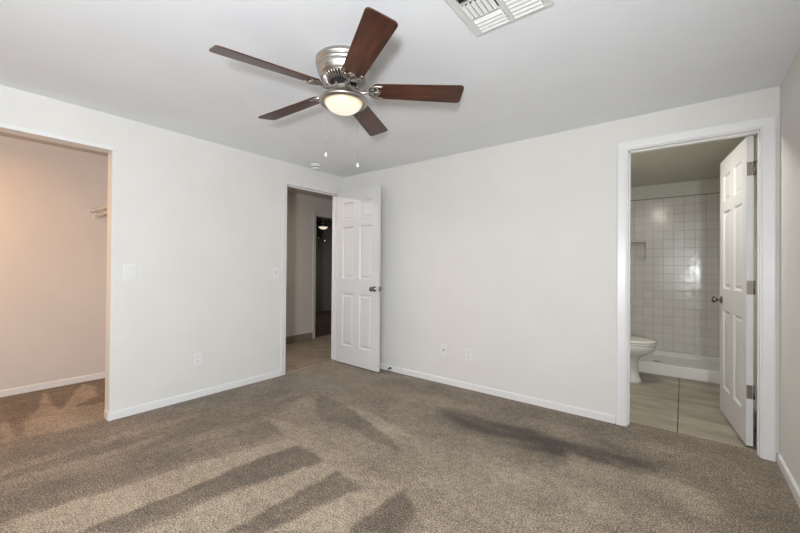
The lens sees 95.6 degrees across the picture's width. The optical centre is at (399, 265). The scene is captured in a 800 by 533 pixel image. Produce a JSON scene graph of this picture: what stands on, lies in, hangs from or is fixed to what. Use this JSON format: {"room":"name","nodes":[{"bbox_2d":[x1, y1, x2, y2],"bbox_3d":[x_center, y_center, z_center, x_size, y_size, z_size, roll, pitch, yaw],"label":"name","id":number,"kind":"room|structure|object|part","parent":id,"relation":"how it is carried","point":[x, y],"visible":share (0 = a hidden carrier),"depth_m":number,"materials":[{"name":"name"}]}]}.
{"room":"empty bedroom","nodes":[
{"label":"empty bedroom","id":0,"kind":"room"},
{"bbox_2d":[0,378,105,447],"bbox_3d":[-3.106,1.165,2.683,1.310,0.001,2.050,0,0,38],"label":"floor","id":1,"kind":"structure","parent":0,"point":[39,413],"depth_m":2.92,"materials":[{"name":"carpet"}]},
{"bbox_2d":[0,135,332,389],"bbox_3d":[-2.246,0.030,4.912,0.120,2.310,6.800,0,0,38],"label":"wall","id":2,"kind":"structure","parent":0,"point":[53,252],"depth_m":3.51,"materials":[{"name":"paint"}]},
{"bbox_2d":[0,372,104,396],"bbox_3d":[-3.618,1.133,3.082,0.012,0.060,2.050,0,0,38],"label":"baseboard","id":3,"kind":"structure","parent":2,"relation":"attached to","point":[29,388],"depth_m":3.45,"materials":[{"name":"paint"}]},
{"bbox_2d":[286,332,312,343],"bbox_3d":[-2.164,1.130,4.914,0.012,0.112,2.427,0,0,38],"label":"baseboard","id":4,"kind":"structure","parent":2,"relation":"attached to","point":[307,336],"depth_m":5.67,"materials":[{"name":"beige wood"}]},
{"bbox_2d":[312,212,331,338],"bbox_3d":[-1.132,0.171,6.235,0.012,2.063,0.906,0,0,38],"label":"trim","id":5,"kind":"structure","parent":2,"relation":"attached to","point":[315,214],"depth_m":5.90,"materials":[{"name":"paint"}]},
{"bbox_2d":[0,85,343,412],"bbox_3d":[-1.406,0.030,3.838,0.115,2.310,7.260,0,0,38],"label":"wall","id":6,"kind":"structure","parent":0,"point":[199,221],"depth_m":3.13,"materials":[{"name":"paint"}]},
{"bbox_2d":[0,123,115,152],"bbox_3d":[-2.671,-0.890,2.208,0.123,0.028,1.496,0,0,38],"label":"trim","id":7,"kind":"structure","parent":6,"relation":"attached to","point":[6,128],"depth_m":2.52,"materials":[{"name":"paint"}]},
{"bbox_2d":[105,410,109,420],"bbox_3d":[-2.220,1.141,2.752,0.082,0.062,0.012,0,0,38],"label":"trim","id":8,"kind":"structure","parent":6,"relation":"attached to","point":[107,414],"depth_m":2.73,"materials":[{"name":"paint"}]},
{"bbox_2d":[124,264,135,278],"bbox_3d":[-2.108,0.049,2.834,0.012,0.118,0.080,0,0,38],"label":"light switch","id":9,"kind":"object","parent":6,"relation":"attached to","point":[129,269],"visible":1,"depth_m":2.83,"materials":[{"name":"white plastic"}]},
{"bbox_2d":[109,370,280,420],"bbox_3d":[-1.737,1.149,3.315,0.012,0.060,1.474,0,0,38],"label":"baseboard","id":10,"kind":"structure","parent":6,"relation":"attached to","point":[126,412],"depth_m":3.17,"materials":[{"name":"paint"}]},
{"bbox_2d":[193,352,201,365],"bbox_3d":[-1.801,0.833,3.233,0.009,0.116,0.072,0,0,38],"label":"wall outlet","id":11,"kind":"object","parent":6,"relation":"attached to","point":[197,357],"visible":1,"depth_m":3.23,"materials":[{"name":"white plastic"}]},
{"bbox_2d":[273,267,278,277],"bbox_3d":[-1.312,0.078,3.850,0.019,0.116,0.072,0,0,38],"label":"light switch","id":12,"kind":"object","parent":6,"relation":"attached to","point":[275,269],"visible":1,"depth_m":3.85,"materials":[{"name":"white plastic"}]},
{"bbox_2d":[285,360,334,372],"bbox_3d":[-1.046,1.191,4.271,0.026,0.008,0.755,0,0,38],"label":"trim","id":13,"kind":"structure","parent":6,"relation":"attached to","point":[331,360],"depth_m":4.25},
{"bbox_2d":[285,183,336,359],"bbox_3d":[-1.054,0.144,4.291,0.123,2.094,0.795,0,0,38],"label":"trim","id":14,"kind":"structure","parent":6,"relation":"attached to","point":[334,206],"depth_m":4.58,"materials":[{"name":"paint"}]},
{"bbox_2d":[281,177,342,375],"bbox_3d":[-1.004,0.124,4.252,0.012,2.134,0.875,0,0,38],"label":"trim","id":15,"kind":"structure","parent":6,"relation":"attached to","point":[285,181],"depth_m":3.93,"materials":[{"name":"paint"}]},
{"bbox_2d":[336,185,381,371],"bbox_3d":[-0.501,0.147,4.270,0.740,2.068,0.165,0,0,41],"label":"door","id":16,"kind":"structure","parent":6,"relation":"in","point":[358,211],"depth_m":4.23,"materials":[{"name":"paint"}]},
{"bbox_3d":[-0.309,0.266,4.035,0.064,0.064,0.066,0,0,41],"label":"knob","id":17,"kind":"part","parent":16,"relation":"part of","materials":[{"name":"grey metal"}]},
{"bbox_2d":[285,310,332,371],"bbox_3d":[-1.437,1.217,7.150,4.170,0.018,6.850,0,0,38],"label":"floor","id":18,"kind":"structure","parent":0,"point":[302,354],"depth_m":5.22,"materials":[{"name":"tile"}]},
{"bbox_2d":[315,223,331,311],"bbox_3d":[-2.648,0.052,8.902,0.100,2.310,5.600,0,0,38],"label":"wall","id":19,"kind":"structure","parent":0,"point":[323,302],"depth_m":9.62,"materials":[{"name":"paint"}]},
{"bbox_2d":[0,360,799,532],"bbox_3d":[-0.583,1.178,1.674,3.910,0.001,4.660,0,0,38],"label":"floor","id":20,"kind":"structure","parent":0,"point":[335,446],"depth_m":2.09,"materials":[{"name":"carpet"}]},
{"bbox_2d":[0,0,799,199],"bbox_3d":[-0.234,-1.160,3.161,5.440,0.080,7.610,0,0,38],"label":"ceiling","id":21,"kind":"structure","parent":0,"point":[565,65],"depth_m":2.07,"materials":[{"name":"paint"}]},
{"bbox_2d":[311,163,320,169],"bbox_3d":[-0.938,-1.091,4.032,0.108,0.058,0.108,0,0,38],"label":"smoke detector","id":22,"kind":"object","parent":21,"relation":"attached to","point":[315,166],"visible":1,"depth_m":4.00,"materials":[{"name":"white plastic"}]},
{"bbox_2d":[209,7,463,167],"bbox_3d":[-0.347,-0.850,2.015,1.264,0.555,1.286,0,0,38],"label":"ceiling fan","id":23,"kind":"object","parent":21,"relation":"hanging from","point":[343,69],"visible":1,"depth_m":1.91,"materials":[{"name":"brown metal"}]},
{"bbox_3d":[-0.630,-0.955,1.741,0.498,0.006,0.140,-2,17,-40],"label":"blade","id":24,"kind":"part","parent":23,"relation":"part of","materials":[{"name":"brown wood"}]},
{"bbox_3d":[-0.663,-0.958,2.228,0.498,0.006,0.140,-2,12,32],"label":"blade","id":25,"kind":"part","parent":23,"relation":"part of","materials":[{"name":"brown wood"}]},
{"bbox_3d":[-0.312,-0.874,2.007,0.203,0.071,0.203,0,0,38],"label":"lamp shade","id":26,"kind":"part","parent":23,"relation":"part of","materials":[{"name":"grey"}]},
{"bbox_3d":[-0.157,-0.963,1.622,0.140,0.006,0.498,15,-5,-21],"label":"blade","id":27,"kind":"part","parent":23,"relation":"part of","materials":[{"name":"brown wood"}]},
{"bbox_3d":[-0.211,-0.964,2.410,0.140,0.006,0.498,-13,-4,14],"label":"blade","id":28,"kind":"part","parent":23,"relation":"part of","materials":[{"name":"brown wood"}]},
{"bbox_3d":[0.102,-0.966,2.035,0.498,0.006,0.140,0,-14,-4],"label":"blade","id":29,"kind":"part","parent":23,"relation":"part of","materials":[{"name":"brown wood"}]},
{"bbox_2d":[445,0,553,36],"bbox_3d":[0.409,-1.117,1.522,0.360,0.015,0.360,0,0,38],"label":"ceiling vent","id":30,"kind":"object","parent":21,"relation":"in","point":[482,17],"visible":1,"depth_m":1.59,"materials":[{"name":"metal"}]},
{"bbox_2d":[343,86,779,460],"bbox_3d":[0.838,0.046,3.468,3.880,2.310,0.115,0,0,38],"label":"wall","id":31,"kind":"structure","parent":0,"point":[506,253],"depth_m":3.21,"materials":[{"name":"paint"}]},
{"bbox_2d":[441,344,446,355],"bbox_3d":[0.442,0.861,3.683,0.072,0.116,0.016,0,0,38],"label":"wall jack","id":32,"kind":"object","parent":31,"relation":"attached to","point":[443,346],"visible":1,"depth_m":3.68,"materials":[{"name":"white plastic"}]},
{"bbox_2d":[465,348,471,360],"bbox_3d":[0.663,0.864,3.515,0.072,0.116,0.009,0,0,38],"label":"wall outlet","id":33,"kind":"object","parent":31,"relation":"attached to","point":[468,352],"visible":1,"depth_m":3.51,"materials":[{"name":"white plastic"}]},
{"bbox_2d":[380,363,614,423],"bbox_3d":[0.446,1.169,3.679,3.008,0.060,0.012,0,0,38],"label":"baseboard","id":34,"kind":"structure","parent":31,"relation":"attached to","point":[583,412],"depth_m":3.25,"materials":[{"name":"paint"}]},
{"bbox_2d":[616,115,775,461],"bbox_3d":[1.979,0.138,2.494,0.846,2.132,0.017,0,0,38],"label":"trim","id":35,"kind":"structure","parent":31,"relation":"attached to","point":[768,123],"depth_m":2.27,"materials":[{"name":"paint"}]},
{"bbox_2d":[711,136,755,445],"bbox_3d":[2.506,0.171,2.716,0.165,2.052,0.743,0,0,31],"label":"door","id":36,"kind":"structure","parent":31,"relation":"in","point":[738,169],"depth_m":2.60,"materials":[{"name":"paint"}]},
{"bbox_3d":[2.617,0.285,2.999,0.066,0.064,0.064,0,0,31],"label":"knob","id":37,"kind":"part","parent":36,"relation":"part of","materials":[{"name":"grey metal"}]},
{"bbox_2d":[630,178,719,356],"bbox_3d":[3.523,0.091,4.928,1.480,2.340,0.220,0,0,38],"label":"wall","id":38,"kind":"structure","parent":0,"point":[675,262],"depth_m":4.72,"materials":[{"name":"white tile"}]},
{"bbox_2d":[631,192,719,200],"bbox_3d":[3.460,-0.893,4.844,1.480,0.010,0.008,0,0,38],"label":"trim","id":39,"kind":"structure","parent":38,"relation":"attached to","point":[718,192],"depth_m":4.72,"materials":[{"name":"tile"}]},
{"bbox_2d":[630,372,756,449],"bbox_3d":[2.633,1.235,3.791,1.480,0.024,2.645,0,0,38],"label":"floor","id":40,"kind":"structure","parent":0,"point":[680,405],"depth_m":3.08,"materials":[{"name":"tile"}]},
{"bbox_2d":[630,336,656,383],"bbox_3d":[2.311,0.840,3.923,0.766,0.762,0.460,0,0,38],"label":"toilet","id":41,"kind":"object","parent":40,"relation":"on","point":[639,347],"visible":0.24,"depth_m":3.71,"materials":[{"name":"white ceramic"}]},
{"bbox_3d":[2.402,0.803,3.853,0.537,0.016,0.378,0,0,38],"label":"seat","id":42,"kind":"part","parent":41,"relation":"part of","materials":[{"name":"white ceramic"}]},
{"bbox_3d":[2.401,0.781,3.854,0.534,0.022,0.376,0,0,38],"label":"lid","id":43,"kind":"part","parent":41,"relation":"part of","materials":[{"name":"white ceramic"}]},
{"bbox_2d":[638,350,719,383],"bbox_3d":[3.151,1.167,4.455,1.478,0.128,0.957,0,0,38],"label":"shower pan","id":44,"kind":"object","parent":40,"relation":"on","point":[702,368],"visible":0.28,"depth_m":4.13,"materials":[{"name":"plastic"}]},
{"bbox_2d":[753,49,799,489],"bbox_3d":[1.792,0.056,1.440,0.120,2.340,7.410,0,0,38],"label":"wall","id":45,"kind":"structure","parent":0,"point":[789,362],"depth_m":2.03,"materials":[{"name":"paint"}]},
{"bbox_2d":[777,452,799,507],"bbox_3d":[0.920,1.152,0.432,0.012,0.060,4.550,0,0,38],"label":"baseboard","id":46,"kind":"structure","parent":45,"relation":"attached to","point":[789,479],"depth_m":1.98,"materials":[{"name":"paint"}]},
{"bbox_3d":[-1.590,-1.140,8.091,2.760,0.080,5.600,0,0,38],"label":"ceiling","id":47,"kind":"structure","parent":0,"visible":0},
{"bbox_2d":[316,217,331,241],"bbox_3d":[-1.769,-0.823,8.191,1.264,0.555,1.286,0,0,9],"label":"ceiling fan","id":48,"kind":"object","parent":47,"relation":"hanging from","point":[323,221],"visible":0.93,"depth_m":8.12,"materials":[{"name":"brown wood"}]},
{"bbox_3d":[-2.469,0.020,3.564,1.225,2.310,0.100,0,0,38],"label":"wall","id":49,"kind":"structure","parent":0,"visible":0},
{"bbox_2d":[90,204,106,218],"bbox_3d":[-2.584,-0.519,3.419,1.220,0.098,0.280,0,0,38],"label":"closet shelf","id":50,"kind":"object","parent":49,"relation":"attached to","point":[103,208],"visible":0.31,"depth_m":3.62,"materials":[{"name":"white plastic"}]},
{"bbox_3d":[-2.641,-0.501,3.346,1.220,0.031,0.031,0,0,38],"label":"hanging rod","id":51,"kind":"part","parent":50,"relation":"part of","materials":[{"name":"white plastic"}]}
]}

